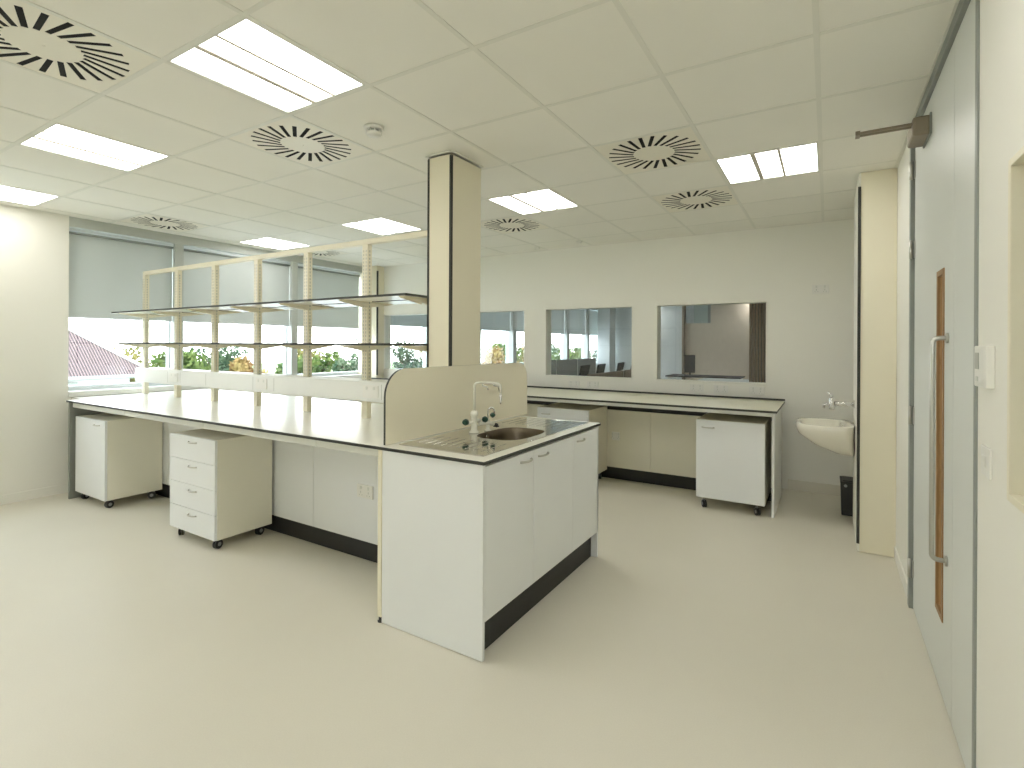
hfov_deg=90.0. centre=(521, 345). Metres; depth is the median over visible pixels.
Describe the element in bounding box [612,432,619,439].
wall socket
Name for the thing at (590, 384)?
wall socket
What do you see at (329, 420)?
countertop
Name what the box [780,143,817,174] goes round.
diffuser
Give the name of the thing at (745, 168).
diffuser
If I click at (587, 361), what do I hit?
office desk
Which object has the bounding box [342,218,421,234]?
ceiling light
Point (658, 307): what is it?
window
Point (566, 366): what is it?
office desk
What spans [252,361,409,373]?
ground
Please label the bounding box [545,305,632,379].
window
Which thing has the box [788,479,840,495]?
baseboard
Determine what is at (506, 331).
window
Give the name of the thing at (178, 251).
trim
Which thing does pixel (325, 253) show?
ceiling vent
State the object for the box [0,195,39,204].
diffuser
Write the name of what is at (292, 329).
trim
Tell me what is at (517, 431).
sink
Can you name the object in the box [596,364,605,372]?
office chair
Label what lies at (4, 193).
diffuser
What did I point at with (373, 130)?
smoke detector
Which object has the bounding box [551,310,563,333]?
roller blind
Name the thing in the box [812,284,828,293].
wall socket
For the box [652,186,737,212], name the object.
ceiling vent
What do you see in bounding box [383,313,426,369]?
window
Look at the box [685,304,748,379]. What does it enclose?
wall
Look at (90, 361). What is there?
neighbouring house
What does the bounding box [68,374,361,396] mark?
window sill
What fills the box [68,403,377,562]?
base
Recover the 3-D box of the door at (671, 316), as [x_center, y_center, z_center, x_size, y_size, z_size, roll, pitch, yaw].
[4.088,0.161,14.446,0.880,2.540,0.130,0,0,31]
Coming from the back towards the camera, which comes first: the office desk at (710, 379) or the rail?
the office desk at (710, 379)
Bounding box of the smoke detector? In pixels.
[364,123,383,137]
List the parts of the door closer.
arm, arm, mounting plate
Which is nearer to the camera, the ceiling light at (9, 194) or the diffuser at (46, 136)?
the diffuser at (46, 136)
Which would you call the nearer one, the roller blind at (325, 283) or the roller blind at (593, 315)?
the roller blind at (325, 283)
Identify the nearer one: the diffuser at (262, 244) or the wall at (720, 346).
the diffuser at (262, 244)
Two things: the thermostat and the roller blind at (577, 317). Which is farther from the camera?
the roller blind at (577, 317)
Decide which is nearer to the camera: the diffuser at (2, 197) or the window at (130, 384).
the diffuser at (2, 197)
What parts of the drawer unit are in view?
drawer, drawer, drawer, drawer, panel, panel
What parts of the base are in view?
panel, rail, service panel, rail, service panel, rail, service panel, service panel, rail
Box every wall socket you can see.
[357,484,372,499]
[568,380,578,387]
[587,381,597,388]
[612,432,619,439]
[690,384,703,391]
[714,385,727,392]
[749,386,764,394]
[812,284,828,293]
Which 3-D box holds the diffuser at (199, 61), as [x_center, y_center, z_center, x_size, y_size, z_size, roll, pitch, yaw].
[-1.276,-1.224,2.383,0.195,0.006,0.558,0,0,31]
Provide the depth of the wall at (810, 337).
5.38 m
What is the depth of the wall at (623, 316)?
16.22 m
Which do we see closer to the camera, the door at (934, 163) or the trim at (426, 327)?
the door at (934, 163)
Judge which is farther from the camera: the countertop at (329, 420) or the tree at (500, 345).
the tree at (500, 345)
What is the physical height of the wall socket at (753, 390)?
0.086 m
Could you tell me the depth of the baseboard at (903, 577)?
3.11 m
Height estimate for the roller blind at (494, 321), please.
0.755 m
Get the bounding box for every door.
[661,306,681,378]
[907,40,954,722]
[951,0,975,767]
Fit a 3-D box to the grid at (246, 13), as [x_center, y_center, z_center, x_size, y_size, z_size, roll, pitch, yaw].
[-1.682,-1.232,2.846,6.620,0.032,8.350,0,0,31]
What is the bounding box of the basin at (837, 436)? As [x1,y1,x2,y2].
[795,418,854,455]
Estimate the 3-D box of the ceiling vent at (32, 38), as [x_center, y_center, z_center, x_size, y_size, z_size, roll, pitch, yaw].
[-1.942,-1.293,2.083,0.582,0.152,0.582,0,0,31]
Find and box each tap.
[462,381,501,432]
[823,392,854,409]
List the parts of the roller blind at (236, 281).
head rail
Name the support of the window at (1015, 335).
in the wall at (1000, 525)
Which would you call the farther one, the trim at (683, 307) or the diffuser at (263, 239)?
the trim at (683, 307)
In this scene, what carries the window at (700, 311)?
in the wall at (720, 346)
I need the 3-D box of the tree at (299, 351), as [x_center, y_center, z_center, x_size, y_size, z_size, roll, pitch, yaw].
[-17.207,2.623,41.146,3.813,5.532,3.902,0,0,-38]
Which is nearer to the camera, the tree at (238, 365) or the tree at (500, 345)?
the tree at (238, 365)
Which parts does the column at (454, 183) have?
panel, panel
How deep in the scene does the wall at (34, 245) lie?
4.66 m
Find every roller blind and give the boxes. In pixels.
[69,228,173,321]
[183,246,290,325]
[298,264,359,328]
[391,315,426,326]
[481,312,509,330]
[517,311,523,331]
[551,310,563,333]
[570,309,584,334]
[590,311,597,335]
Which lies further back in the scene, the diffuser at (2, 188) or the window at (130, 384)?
the window at (130, 384)
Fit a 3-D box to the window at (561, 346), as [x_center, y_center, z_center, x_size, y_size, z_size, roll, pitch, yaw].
[0.791,-0.322,13.734,0.070,1.579,1.420,0,0,31]
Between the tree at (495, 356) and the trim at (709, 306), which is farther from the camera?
the tree at (495, 356)
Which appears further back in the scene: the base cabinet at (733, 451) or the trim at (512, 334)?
the trim at (512, 334)
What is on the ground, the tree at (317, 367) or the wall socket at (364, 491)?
the tree at (317, 367)
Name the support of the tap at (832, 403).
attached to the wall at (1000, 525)
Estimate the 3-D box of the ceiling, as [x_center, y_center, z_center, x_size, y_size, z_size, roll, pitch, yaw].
[-1.731,-1.399,2.899,7.040,0.360,8.590,0,0,31]
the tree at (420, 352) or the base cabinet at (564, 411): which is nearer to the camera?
the base cabinet at (564, 411)
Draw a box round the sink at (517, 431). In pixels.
[399,417,587,464]
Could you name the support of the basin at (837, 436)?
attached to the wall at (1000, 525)
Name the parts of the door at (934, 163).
handle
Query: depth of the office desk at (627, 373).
7.72 m
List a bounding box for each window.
[68,231,169,390]
[184,248,286,373]
[297,266,357,375]
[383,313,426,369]
[423,327,425,366]
[480,309,524,365]
[506,331,507,362]
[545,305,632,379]
[560,334,562,359]
[581,309,583,358]
[656,301,767,384]
[694,305,707,322]
[1007,146,1023,513]
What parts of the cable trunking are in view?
socket plate, socket plate, socket plate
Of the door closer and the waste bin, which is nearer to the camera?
the door closer
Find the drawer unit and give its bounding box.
[170,428,271,548]
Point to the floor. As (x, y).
(720, 634)
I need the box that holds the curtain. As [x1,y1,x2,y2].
[749,303,765,382]
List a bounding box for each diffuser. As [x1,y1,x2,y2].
[0,185,56,198]
[0,191,46,201]
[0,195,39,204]
[22,138,138,169]
[36,132,149,164]
[45,124,165,160]
[172,48,309,110]
[200,37,331,100]
[219,19,360,93]
[242,241,289,249]
[252,239,295,247]
[261,238,307,246]
[343,223,392,234]
[360,221,403,231]
[369,218,417,230]
[490,196,538,213]
[512,193,554,210]
[529,189,576,208]
[718,155,758,182]
[755,150,782,177]
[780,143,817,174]
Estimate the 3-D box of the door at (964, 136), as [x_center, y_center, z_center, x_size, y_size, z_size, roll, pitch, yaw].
[1.543,0.136,1.750,0.044,2.567,0.358,0,0,31]
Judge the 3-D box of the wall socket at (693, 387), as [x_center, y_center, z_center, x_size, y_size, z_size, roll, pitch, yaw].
[1.906,0.464,5.552,0.146,0.086,0.012,0,0,31]
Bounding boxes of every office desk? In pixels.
[551,359,556,374]
[557,358,577,374]
[578,358,595,375]
[587,370,623,376]
[624,369,630,376]
[665,374,744,378]
[698,378,748,381]
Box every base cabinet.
[75,413,162,507]
[377,426,598,661]
[537,402,606,478]
[696,413,770,515]
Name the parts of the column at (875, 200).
panel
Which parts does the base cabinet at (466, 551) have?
edge post, panel, door, door handle, door, panel, door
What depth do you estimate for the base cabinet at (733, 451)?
4.38 m
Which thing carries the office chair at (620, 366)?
on the floor
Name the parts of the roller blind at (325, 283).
head rail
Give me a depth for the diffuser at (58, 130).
3.10 m
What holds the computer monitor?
on the office desk at (670, 375)
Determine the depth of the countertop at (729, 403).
5.02 m
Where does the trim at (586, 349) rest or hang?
on the floor
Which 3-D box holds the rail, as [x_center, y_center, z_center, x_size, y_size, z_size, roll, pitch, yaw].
[-2.297,0.308,4.410,3.670,0.140,0.067,0,0,31]
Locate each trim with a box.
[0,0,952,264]
[0,0,959,266]
[69,216,361,272]
[170,243,183,384]
[287,262,297,374]
[358,266,383,377]
[425,327,426,366]
[480,313,480,363]
[508,312,516,362]
[563,310,569,359]
[583,309,589,358]
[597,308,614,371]
[682,306,685,379]
[708,305,710,322]
[907,0,979,767]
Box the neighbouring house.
[68,327,141,385]
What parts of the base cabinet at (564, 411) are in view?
door, panel, panel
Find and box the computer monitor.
[684,355,694,375]
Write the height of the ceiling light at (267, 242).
0.057 m
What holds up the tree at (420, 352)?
on the ground
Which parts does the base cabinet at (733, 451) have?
panel, panel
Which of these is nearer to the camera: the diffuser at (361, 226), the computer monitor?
the diffuser at (361, 226)
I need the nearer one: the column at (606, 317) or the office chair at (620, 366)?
the office chair at (620, 366)
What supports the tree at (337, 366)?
on the ground
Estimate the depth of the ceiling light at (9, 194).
4.25 m
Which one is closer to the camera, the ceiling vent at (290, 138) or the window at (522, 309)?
the ceiling vent at (290, 138)
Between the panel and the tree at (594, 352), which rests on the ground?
the tree at (594, 352)
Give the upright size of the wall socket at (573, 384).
0.086 m
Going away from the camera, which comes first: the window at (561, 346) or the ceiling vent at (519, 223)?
the ceiling vent at (519, 223)
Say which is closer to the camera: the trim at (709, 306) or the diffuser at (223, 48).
the diffuser at (223, 48)
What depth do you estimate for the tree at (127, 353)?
29.02 m
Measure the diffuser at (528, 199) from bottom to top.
0.006 m
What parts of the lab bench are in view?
panel, panel, rail, panel, panel, rail, panel, panel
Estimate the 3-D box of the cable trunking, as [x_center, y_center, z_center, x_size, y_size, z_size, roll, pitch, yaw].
[-2.293,0.308,4.273,3.820,0.140,0.076,0,0,31]
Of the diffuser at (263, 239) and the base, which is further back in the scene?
the diffuser at (263, 239)
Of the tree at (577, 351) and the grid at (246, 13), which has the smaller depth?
the grid at (246, 13)
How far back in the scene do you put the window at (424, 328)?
9.43 m
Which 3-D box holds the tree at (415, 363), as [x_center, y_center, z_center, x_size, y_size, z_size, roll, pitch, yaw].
[-11.381,2.403,51.185,3.906,6.029,4.342,0,0,31]
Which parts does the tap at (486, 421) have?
knob, knob, hook spout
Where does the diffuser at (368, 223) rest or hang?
attached to the ceiling light at (381, 226)
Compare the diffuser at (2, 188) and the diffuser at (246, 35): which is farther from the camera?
the diffuser at (2, 188)
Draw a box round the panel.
[383,363,526,444]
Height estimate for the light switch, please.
0.086 m
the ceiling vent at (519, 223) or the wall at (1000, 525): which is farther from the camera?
the ceiling vent at (519, 223)
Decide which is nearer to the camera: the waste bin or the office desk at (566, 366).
the waste bin
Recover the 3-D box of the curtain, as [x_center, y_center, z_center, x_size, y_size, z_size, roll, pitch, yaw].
[3.716,0.128,7.105,1.020,2.617,0.070,0,0,31]
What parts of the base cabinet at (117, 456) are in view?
door, panel, panel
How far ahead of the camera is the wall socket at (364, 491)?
3.35 m
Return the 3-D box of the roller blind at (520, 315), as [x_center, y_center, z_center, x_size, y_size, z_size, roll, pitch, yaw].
[0.152,-0.697,12.491,0.014,0.755,1.250,0,0,31]
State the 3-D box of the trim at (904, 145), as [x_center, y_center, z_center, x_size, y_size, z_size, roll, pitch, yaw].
[-1.673,-1.216,2.841,6.600,0.006,8.350,0,0,31]
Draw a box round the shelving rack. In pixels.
[111,230,427,417]
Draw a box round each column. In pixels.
[425,150,482,366]
[853,168,897,556]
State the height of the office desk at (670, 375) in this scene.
0.742 m
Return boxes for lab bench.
[316,397,781,517]
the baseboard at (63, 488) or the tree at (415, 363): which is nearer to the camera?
the baseboard at (63, 488)
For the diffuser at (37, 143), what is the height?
0.006 m
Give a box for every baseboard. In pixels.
[0,483,67,504]
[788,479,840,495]
[894,546,907,596]
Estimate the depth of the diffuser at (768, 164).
3.40 m
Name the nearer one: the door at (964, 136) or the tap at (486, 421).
the door at (964, 136)
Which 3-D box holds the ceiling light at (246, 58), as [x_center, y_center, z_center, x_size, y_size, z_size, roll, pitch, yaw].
[-1.120,-1.243,2.290,0.578,0.057,0.578,0,0,31]
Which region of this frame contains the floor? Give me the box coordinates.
[0,477,964,767]
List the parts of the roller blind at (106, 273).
head rail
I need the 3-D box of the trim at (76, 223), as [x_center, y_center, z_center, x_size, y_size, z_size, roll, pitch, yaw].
[-3.443,-1.180,6.563,0.220,0.095,3.780,0,0,31]
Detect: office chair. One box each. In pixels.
[579,365,589,375]
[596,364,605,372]
[616,362,624,370]
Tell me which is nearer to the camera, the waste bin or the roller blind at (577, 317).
the waste bin
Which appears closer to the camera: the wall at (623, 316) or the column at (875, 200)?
the column at (875, 200)
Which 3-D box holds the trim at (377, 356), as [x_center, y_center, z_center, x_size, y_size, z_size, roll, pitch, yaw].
[-2.345,0.091,8.012,0.428,2.627,0.155,0,0,31]
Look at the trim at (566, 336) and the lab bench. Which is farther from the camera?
the trim at (566, 336)
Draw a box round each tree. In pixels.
[107,346,154,381]
[149,347,210,369]
[183,342,249,370]
[228,354,267,372]
[275,355,302,373]
[297,349,327,368]
[298,348,344,372]
[331,350,357,371]
[391,339,422,368]
[419,341,422,359]
[481,343,523,362]
[481,345,505,363]
[517,343,523,364]
[551,343,560,358]
[551,344,592,359]
[590,349,596,361]
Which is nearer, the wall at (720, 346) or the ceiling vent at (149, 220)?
the ceiling vent at (149, 220)
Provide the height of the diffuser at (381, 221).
0.006 m
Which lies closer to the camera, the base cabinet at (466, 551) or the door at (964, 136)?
the door at (964, 136)
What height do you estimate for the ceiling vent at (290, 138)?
0.152 m
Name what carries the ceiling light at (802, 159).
hanging from the ceiling
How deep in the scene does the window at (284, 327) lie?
7.00 m
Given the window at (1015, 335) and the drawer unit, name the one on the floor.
the drawer unit
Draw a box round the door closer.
[855,112,931,147]
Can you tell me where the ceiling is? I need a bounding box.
[0,0,955,266]
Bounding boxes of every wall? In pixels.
[0,205,315,494]
[384,219,853,488]
[615,306,693,370]
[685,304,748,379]
[896,0,1023,767]
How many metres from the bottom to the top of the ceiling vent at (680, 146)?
0.152 m
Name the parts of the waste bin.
lid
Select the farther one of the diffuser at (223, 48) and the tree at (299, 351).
the tree at (299, 351)
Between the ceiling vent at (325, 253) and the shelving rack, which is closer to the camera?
the shelving rack
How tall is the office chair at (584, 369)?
1.128 m
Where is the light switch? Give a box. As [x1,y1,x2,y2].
[981,444,991,479]
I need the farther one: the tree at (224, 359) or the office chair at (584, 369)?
the tree at (224, 359)
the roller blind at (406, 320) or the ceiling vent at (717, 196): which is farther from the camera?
the roller blind at (406, 320)
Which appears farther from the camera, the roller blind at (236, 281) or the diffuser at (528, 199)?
the roller blind at (236, 281)
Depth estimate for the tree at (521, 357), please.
58.86 m
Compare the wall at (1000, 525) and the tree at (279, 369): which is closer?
the wall at (1000, 525)
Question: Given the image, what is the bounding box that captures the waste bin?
[840,476,852,516]
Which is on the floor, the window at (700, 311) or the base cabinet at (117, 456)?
the base cabinet at (117, 456)
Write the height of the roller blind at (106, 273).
0.863 m
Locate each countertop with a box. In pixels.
[66,388,600,465]
[371,378,784,413]
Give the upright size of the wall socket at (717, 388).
0.086 m
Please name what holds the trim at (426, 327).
on the floor
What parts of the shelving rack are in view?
post, post, post, post, shelf, shelf, shelf, rail, post, post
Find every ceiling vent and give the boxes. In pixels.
[0,0,156,92]
[120,214,208,231]
[229,117,371,167]
[284,246,348,256]
[481,216,548,233]
[593,127,710,173]
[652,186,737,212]
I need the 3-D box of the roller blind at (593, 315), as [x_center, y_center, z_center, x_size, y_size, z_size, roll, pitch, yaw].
[2.307,-0.686,16.091,0.014,0.755,1.120,0,0,31]
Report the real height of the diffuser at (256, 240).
0.006 m
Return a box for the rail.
[149,367,387,380]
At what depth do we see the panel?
3.05 m
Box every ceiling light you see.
[0,185,58,205]
[19,124,168,171]
[168,18,365,113]
[239,237,308,249]
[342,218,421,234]
[487,189,578,214]
[715,143,818,183]
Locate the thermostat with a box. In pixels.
[974,346,994,388]
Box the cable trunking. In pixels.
[135,368,386,402]
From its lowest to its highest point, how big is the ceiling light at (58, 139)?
0.057 m
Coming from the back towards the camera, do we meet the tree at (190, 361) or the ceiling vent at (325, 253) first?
the tree at (190, 361)
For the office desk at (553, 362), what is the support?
on the floor
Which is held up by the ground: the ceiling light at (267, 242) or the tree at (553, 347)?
the tree at (553, 347)
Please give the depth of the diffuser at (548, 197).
4.26 m
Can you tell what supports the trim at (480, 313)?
on the floor
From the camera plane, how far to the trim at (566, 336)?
14.25 m
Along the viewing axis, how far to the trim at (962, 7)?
1.61 m
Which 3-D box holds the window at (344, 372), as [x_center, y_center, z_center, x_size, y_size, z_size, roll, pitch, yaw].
[-2.864,-0.340,7.626,0.070,1.579,1.355,0,0,31]
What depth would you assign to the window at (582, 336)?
15.52 m
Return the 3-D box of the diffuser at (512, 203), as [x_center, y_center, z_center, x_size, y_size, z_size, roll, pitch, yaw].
[-0.043,-1.217,4.442,0.195,0.006,0.558,0,0,31]
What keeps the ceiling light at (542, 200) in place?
hanging from the ceiling
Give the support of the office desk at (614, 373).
on the floor

